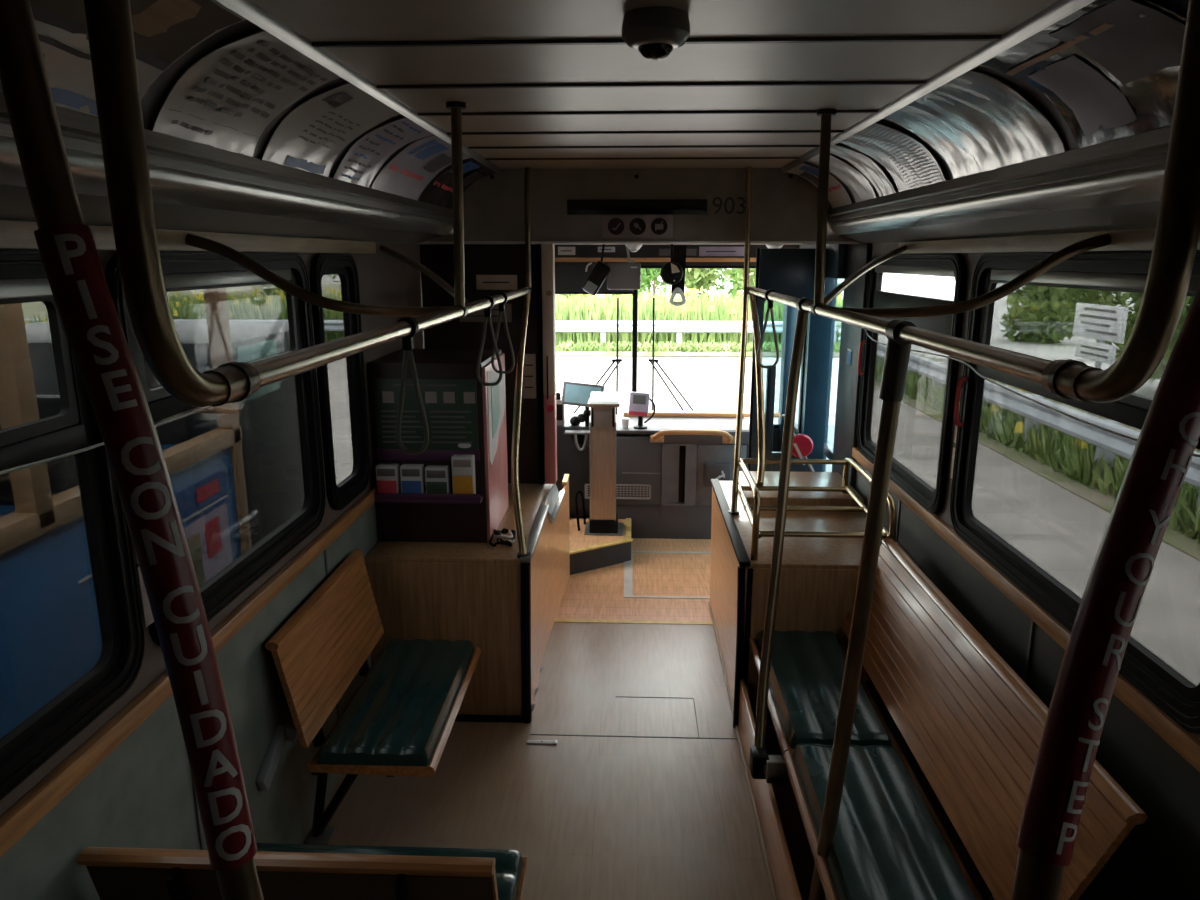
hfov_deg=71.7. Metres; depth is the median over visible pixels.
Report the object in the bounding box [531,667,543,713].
scraps
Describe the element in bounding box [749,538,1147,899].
slatted bench
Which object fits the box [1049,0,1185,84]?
picture
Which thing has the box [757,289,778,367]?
strap
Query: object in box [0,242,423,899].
wall
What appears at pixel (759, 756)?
pole
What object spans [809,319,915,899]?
pole
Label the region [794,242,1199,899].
wall
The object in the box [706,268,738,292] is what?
leafy tree
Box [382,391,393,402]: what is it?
picture
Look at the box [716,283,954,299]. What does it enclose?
ground
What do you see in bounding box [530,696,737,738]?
trim
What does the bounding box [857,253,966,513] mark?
window
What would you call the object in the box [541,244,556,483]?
post
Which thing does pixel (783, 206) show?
panel
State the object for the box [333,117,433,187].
card
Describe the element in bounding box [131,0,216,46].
picture
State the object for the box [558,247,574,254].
notice
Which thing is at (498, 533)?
cable bundle
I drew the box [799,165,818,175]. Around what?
picture
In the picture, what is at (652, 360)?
windscreen wiper
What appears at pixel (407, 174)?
card
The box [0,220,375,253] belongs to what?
trim
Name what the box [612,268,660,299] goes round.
leafy bush
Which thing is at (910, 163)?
card
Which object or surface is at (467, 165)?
picture
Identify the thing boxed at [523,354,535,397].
paper notice
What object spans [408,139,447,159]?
picture
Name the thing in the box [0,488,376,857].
trim
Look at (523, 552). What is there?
pole
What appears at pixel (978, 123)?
card
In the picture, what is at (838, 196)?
card
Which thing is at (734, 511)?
pole
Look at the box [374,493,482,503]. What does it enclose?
shelf
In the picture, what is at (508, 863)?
cushion
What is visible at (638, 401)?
card reader
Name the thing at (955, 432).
label
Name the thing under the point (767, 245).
dome lamp
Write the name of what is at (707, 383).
ground
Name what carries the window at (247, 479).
in the wall at (142, 794)
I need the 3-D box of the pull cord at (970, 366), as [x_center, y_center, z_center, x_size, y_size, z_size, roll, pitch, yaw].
[1.283,-0.254,2.767,0.056,0.065,3.201,1,13,2]
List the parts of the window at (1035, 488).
latch handle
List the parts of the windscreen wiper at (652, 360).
blade, arm, arm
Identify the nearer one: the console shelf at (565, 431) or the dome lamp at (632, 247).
the dome lamp at (632, 247)
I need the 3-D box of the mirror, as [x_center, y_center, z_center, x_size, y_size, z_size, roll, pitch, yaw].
[0.168,-1.285,5.810,0.235,0.316,0.113,1,13,2]
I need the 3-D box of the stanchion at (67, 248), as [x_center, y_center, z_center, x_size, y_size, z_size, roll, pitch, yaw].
[-0.482,0.411,1.000,0.368,2.048,0.060,5,14,21]
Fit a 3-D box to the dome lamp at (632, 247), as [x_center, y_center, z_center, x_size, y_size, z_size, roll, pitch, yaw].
[0.237,-1.418,5.826,0.120,0.057,0.120,1,13,2]
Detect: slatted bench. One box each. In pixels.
[77,843,527,899]
[256,550,480,843]
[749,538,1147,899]
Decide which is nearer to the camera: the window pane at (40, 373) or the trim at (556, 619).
the window pane at (40, 373)
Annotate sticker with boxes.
[602,216,672,237]
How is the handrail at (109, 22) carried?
attached to the ceiling at (542, 84)
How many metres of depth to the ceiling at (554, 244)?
6.13 m
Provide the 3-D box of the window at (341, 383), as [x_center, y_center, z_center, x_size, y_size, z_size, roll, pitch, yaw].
[-1.035,-0.278,3.316,0.047,0.990,0.470,1,13,2]
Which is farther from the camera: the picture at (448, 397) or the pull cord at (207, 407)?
the picture at (448, 397)
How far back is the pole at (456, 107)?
2.56 m
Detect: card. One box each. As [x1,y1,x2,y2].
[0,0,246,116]
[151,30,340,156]
[261,82,399,176]
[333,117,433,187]
[371,135,470,199]
[419,158,495,208]
[787,163,852,207]
[807,154,876,202]
[830,145,895,196]
[840,122,945,191]
[883,70,1065,178]
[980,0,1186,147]
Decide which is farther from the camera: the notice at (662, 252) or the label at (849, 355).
the notice at (662, 252)
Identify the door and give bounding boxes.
[748,243,871,488]
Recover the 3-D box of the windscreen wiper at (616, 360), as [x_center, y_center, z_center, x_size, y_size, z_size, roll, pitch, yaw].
[-0.057,-0.698,6.631,0.466,1.024,0.035,1,13,2]
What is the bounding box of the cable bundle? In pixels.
[489,528,516,546]
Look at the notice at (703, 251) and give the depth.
6.21 m
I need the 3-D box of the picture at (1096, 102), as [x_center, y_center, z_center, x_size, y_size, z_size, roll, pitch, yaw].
[1.013,-0.745,1.752,0.145,0.128,0.200,1,13,2]
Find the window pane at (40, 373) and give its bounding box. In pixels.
[0,278,79,446]
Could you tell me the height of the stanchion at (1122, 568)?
1.720 m
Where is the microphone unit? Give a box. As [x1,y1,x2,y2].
[582,244,609,295]
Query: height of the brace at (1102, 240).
0.244 m
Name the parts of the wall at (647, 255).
corner post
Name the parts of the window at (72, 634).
pane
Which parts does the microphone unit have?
stem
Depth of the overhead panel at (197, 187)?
1.99 m
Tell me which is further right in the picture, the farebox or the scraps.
the farebox
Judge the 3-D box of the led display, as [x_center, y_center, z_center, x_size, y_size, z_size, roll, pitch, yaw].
[0.195,-1.280,4.373,0.737,0.077,0.012,1,13,2]
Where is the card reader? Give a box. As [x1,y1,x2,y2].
[628,392,655,428]
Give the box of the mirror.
[607,247,640,289]
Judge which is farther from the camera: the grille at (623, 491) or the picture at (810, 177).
the grille at (623, 491)
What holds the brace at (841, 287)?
attached to the wall at (1159, 859)
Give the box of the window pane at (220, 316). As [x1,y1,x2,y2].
[135,269,298,401]
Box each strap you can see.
[396,317,428,454]
[476,295,502,385]
[491,292,514,373]
[669,245,686,305]
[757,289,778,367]
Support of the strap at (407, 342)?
hanging from the handrail at (109, 22)
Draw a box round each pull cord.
[0,406,212,474]
[864,329,1199,457]
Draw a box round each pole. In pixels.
[446,101,467,318]
[511,292,530,558]
[525,167,531,286]
[728,167,751,515]
[749,293,764,486]
[749,297,810,778]
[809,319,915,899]
[811,108,835,315]
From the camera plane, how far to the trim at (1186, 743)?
2.43 m
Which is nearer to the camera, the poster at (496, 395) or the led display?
the poster at (496, 395)
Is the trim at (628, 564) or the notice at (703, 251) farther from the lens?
the notice at (703, 251)
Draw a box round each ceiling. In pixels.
[250,0,1058,168]
[554,244,799,244]
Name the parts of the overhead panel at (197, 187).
panel, rail, rail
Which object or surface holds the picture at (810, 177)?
attached to the card at (838, 196)
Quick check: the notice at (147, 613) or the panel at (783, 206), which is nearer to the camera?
the notice at (147, 613)
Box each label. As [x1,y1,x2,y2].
[847,348,852,364]
[950,403,959,478]
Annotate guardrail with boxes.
[555,321,835,343]
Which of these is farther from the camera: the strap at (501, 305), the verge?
the verge
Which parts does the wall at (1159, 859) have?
panel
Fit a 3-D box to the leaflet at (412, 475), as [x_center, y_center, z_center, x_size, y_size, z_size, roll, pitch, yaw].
[-0.835,0.140,3.701,0.095,0.149,0.054,1,13,2]
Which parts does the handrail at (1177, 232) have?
rail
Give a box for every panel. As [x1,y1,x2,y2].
[418,168,863,243]
[556,393,564,424]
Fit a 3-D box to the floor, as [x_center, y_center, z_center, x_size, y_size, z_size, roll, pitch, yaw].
[0.105,1.614,2.221,2.400,0.050,9.600,1,13,2]
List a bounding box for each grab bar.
[650,430,734,443]
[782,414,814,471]
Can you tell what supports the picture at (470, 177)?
attached to the card at (439, 192)
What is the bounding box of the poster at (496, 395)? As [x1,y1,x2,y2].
[487,370,505,465]
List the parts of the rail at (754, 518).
rail, rail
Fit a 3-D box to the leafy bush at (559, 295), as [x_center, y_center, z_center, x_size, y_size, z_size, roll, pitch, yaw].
[-1.299,-8.691,40.059,2.274,3.835,2.699,1,13,2]
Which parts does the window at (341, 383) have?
pane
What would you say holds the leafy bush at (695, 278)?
on the verge
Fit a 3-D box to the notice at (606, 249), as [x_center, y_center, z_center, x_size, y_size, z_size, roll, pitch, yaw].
[0.049,-1.508,6.241,0.130,0.040,0.006,1,13,2]
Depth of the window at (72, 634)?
1.68 m
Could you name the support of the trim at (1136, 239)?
attached to the wall at (1159, 859)
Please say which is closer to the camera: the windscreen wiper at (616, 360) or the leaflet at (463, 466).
the leaflet at (463, 466)
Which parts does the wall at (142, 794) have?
panel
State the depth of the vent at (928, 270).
3.54 m
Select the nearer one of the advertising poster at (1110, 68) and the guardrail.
the advertising poster at (1110, 68)
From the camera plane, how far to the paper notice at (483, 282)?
4.53 m
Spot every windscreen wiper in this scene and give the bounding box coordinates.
[573,298,621,413]
[648,298,693,410]
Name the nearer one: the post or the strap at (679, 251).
the post
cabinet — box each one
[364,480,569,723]
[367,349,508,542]
[708,471,919,899]
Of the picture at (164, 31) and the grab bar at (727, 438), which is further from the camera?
the grab bar at (727, 438)
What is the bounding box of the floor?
[303,516,994,899]
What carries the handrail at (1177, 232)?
attached to the ceiling at (542, 84)
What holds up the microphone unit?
attached to the ceiling at (554, 244)
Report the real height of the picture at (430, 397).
0.050 m
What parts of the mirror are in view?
stem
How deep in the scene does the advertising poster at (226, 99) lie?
1.79 m
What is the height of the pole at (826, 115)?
0.644 m
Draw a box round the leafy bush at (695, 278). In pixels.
[685,268,719,301]
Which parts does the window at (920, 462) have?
latch handle, pane, transom panel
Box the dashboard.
[556,410,779,538]
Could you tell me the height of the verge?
0.100 m
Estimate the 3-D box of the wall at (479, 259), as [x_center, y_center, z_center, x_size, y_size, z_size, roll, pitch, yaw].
[-0.649,-0.462,4.652,0.665,1.343,0.045,1,13,2]
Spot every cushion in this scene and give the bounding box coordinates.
[256,843,522,899]
[317,639,474,766]
[755,630,891,748]
[792,743,975,899]
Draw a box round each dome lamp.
[625,244,641,251]
[766,244,782,247]
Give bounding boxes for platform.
[562,474,632,574]
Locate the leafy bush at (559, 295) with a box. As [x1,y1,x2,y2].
[556,294,588,299]
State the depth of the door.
4.97 m
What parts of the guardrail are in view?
post, rail, post, post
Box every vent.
[875,265,954,276]
[982,269,1199,409]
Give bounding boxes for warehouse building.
[716,268,954,283]
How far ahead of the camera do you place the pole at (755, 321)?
3.90 m
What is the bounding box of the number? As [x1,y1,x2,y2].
[712,197,744,213]
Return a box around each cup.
[621,417,629,427]
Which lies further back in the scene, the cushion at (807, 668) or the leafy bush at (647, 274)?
the leafy bush at (647, 274)
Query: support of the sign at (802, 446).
attached to the door
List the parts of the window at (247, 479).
pane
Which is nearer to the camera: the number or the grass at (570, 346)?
the number
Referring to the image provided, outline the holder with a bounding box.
[574,430,587,450]
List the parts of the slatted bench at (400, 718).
leg, foot plate, backrest, leg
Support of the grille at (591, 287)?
attached to the microphone unit
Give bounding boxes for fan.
[660,244,682,284]
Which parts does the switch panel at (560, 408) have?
knob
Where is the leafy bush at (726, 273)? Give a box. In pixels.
[721,268,841,296]
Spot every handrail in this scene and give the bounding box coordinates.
[84,0,532,406]
[748,0,1199,402]
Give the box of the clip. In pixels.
[527,740,556,744]
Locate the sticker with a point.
(612, 226)
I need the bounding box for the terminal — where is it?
[561,381,603,426]
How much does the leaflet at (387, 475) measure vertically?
0.149 m
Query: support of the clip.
on the floor
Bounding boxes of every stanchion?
[0,0,263,899]
[1011,287,1199,899]
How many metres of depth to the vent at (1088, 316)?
2.32 m
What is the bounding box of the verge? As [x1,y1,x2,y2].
[556,284,839,356]
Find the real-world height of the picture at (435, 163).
0.059 m
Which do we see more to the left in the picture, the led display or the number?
the led display
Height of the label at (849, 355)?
0.085 m
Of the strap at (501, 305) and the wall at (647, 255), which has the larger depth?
the wall at (647, 255)
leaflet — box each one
[376,464,400,492]
[400,464,424,492]
[425,465,450,493]
[451,454,475,493]
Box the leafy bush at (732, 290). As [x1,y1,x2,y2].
[725,268,743,301]
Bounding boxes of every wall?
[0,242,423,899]
[420,244,544,484]
[555,245,798,450]
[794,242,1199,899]
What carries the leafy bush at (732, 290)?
on the verge
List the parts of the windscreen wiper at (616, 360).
arm, arm, blade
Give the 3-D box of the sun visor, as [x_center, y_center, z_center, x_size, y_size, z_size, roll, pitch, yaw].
[-0.277,-1.307,6.271,1.080,0.254,0.063,1,13,2]
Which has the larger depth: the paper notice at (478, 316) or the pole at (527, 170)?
the paper notice at (478, 316)
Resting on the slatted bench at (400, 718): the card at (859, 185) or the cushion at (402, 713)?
the cushion at (402, 713)
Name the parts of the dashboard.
panel, kick panel, recess frame, panel, handle, panel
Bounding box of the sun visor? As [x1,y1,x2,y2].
[555,260,634,293]
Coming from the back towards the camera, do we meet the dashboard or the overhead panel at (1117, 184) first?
the dashboard
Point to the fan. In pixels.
(671, 273)
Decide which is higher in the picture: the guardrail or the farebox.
the guardrail
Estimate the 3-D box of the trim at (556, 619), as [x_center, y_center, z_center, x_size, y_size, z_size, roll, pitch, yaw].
[0.207,0.990,4.787,0.980,0.003,0.045,1,13,2]
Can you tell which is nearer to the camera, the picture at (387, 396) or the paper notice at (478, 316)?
the picture at (387, 396)
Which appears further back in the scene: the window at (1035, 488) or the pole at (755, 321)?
the pole at (755, 321)
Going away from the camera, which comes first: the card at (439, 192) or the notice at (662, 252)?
the card at (439, 192)
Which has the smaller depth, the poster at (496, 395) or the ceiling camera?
the ceiling camera
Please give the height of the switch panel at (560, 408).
0.244 m
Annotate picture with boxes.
[30,0,241,63]
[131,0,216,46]
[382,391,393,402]
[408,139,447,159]
[423,154,451,172]
[425,392,436,402]
[443,392,454,402]
[449,161,479,173]
[463,171,483,185]
[464,392,474,402]
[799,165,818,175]
[800,172,817,184]
[1027,55,1136,134]
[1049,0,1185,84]
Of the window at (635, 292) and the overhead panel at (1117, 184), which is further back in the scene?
the window at (635, 292)
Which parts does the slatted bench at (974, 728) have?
under frame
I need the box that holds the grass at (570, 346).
[556,340,839,351]
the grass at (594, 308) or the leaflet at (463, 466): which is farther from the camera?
the grass at (594, 308)
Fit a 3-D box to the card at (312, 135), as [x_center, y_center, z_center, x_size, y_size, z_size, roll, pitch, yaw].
[-0.739,-0.882,2.331,0.255,0.197,0.470,1,13,2]
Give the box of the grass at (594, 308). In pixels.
[555,289,842,344]
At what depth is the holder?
6.07 m
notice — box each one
[134,549,153,627]
[459,304,511,321]
[476,275,516,289]
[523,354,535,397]
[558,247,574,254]
[598,247,614,251]
[659,249,696,255]
[699,247,743,255]
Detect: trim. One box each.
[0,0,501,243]
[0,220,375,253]
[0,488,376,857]
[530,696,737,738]
[554,618,712,624]
[624,551,710,598]
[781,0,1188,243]
[852,447,1199,771]
[899,228,1199,253]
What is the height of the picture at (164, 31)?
0.075 m
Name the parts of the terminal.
casing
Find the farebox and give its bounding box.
[575,392,622,535]
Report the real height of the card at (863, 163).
0.196 m
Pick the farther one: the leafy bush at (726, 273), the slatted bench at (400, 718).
the leafy bush at (726, 273)
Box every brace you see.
[185,233,452,316]
[380,245,468,302]
[824,245,906,304]
[837,233,1110,317]
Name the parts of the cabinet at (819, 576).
aisle panel, edge moulding, corner trim, trim, panel, panel, panel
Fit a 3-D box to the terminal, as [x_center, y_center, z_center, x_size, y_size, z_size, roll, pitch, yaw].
[-0.123,-0.323,6.072,0.312,0.360,0.125,1,13,2]
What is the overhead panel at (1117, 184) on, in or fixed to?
attached to the wall at (1159, 859)
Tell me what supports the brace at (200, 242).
attached to the wall at (142, 794)
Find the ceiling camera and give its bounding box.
[621,6,689,60]
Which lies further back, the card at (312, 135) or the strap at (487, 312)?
the strap at (487, 312)
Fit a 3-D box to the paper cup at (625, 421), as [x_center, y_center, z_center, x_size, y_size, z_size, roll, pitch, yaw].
[0.186,-0.200,6.090,0.062,0.071,0.062,1,13,2]
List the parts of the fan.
stem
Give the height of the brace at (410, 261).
0.235 m
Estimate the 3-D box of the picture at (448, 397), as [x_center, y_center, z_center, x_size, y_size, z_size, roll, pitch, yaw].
[-0.661,-0.230,3.637,0.050,0.050,0.003,1,13,2]
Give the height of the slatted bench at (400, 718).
0.869 m
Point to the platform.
(587, 552)
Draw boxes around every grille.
[583,281,597,294]
[585,484,650,498]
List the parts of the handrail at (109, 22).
rail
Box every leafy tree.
[643,271,669,295]
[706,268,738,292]
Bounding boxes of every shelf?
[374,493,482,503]
[564,430,589,433]
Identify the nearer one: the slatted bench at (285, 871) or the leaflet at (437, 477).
the slatted bench at (285, 871)
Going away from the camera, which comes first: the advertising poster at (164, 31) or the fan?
the advertising poster at (164, 31)
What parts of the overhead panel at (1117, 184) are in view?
rail, rail, panel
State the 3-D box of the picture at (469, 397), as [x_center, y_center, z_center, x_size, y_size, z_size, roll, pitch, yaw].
[-0.572,-0.229,3.634,0.050,0.050,0.003,1,13,2]
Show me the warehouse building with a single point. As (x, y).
(888, 278)
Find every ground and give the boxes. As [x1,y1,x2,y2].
[556,276,838,471]
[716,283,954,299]
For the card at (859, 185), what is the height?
0.198 m
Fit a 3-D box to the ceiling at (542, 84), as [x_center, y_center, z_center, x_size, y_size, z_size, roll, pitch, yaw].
[0.066,-0.635,0.672,1.560,0.047,7.600,1,13,2]
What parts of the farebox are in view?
foot plate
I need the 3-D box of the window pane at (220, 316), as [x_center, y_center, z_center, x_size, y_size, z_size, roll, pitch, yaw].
[-1.071,-0.368,2.402,0.032,0.311,0.960,1,13,2]
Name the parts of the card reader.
casing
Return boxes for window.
[0,248,144,800]
[104,251,325,646]
[310,253,369,509]
[632,266,778,427]
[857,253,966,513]
[950,250,1199,733]
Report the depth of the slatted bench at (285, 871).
1.75 m
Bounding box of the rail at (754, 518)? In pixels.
[738,457,896,560]
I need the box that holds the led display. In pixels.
[567,199,706,214]
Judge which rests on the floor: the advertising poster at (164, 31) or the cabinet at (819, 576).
the cabinet at (819, 576)

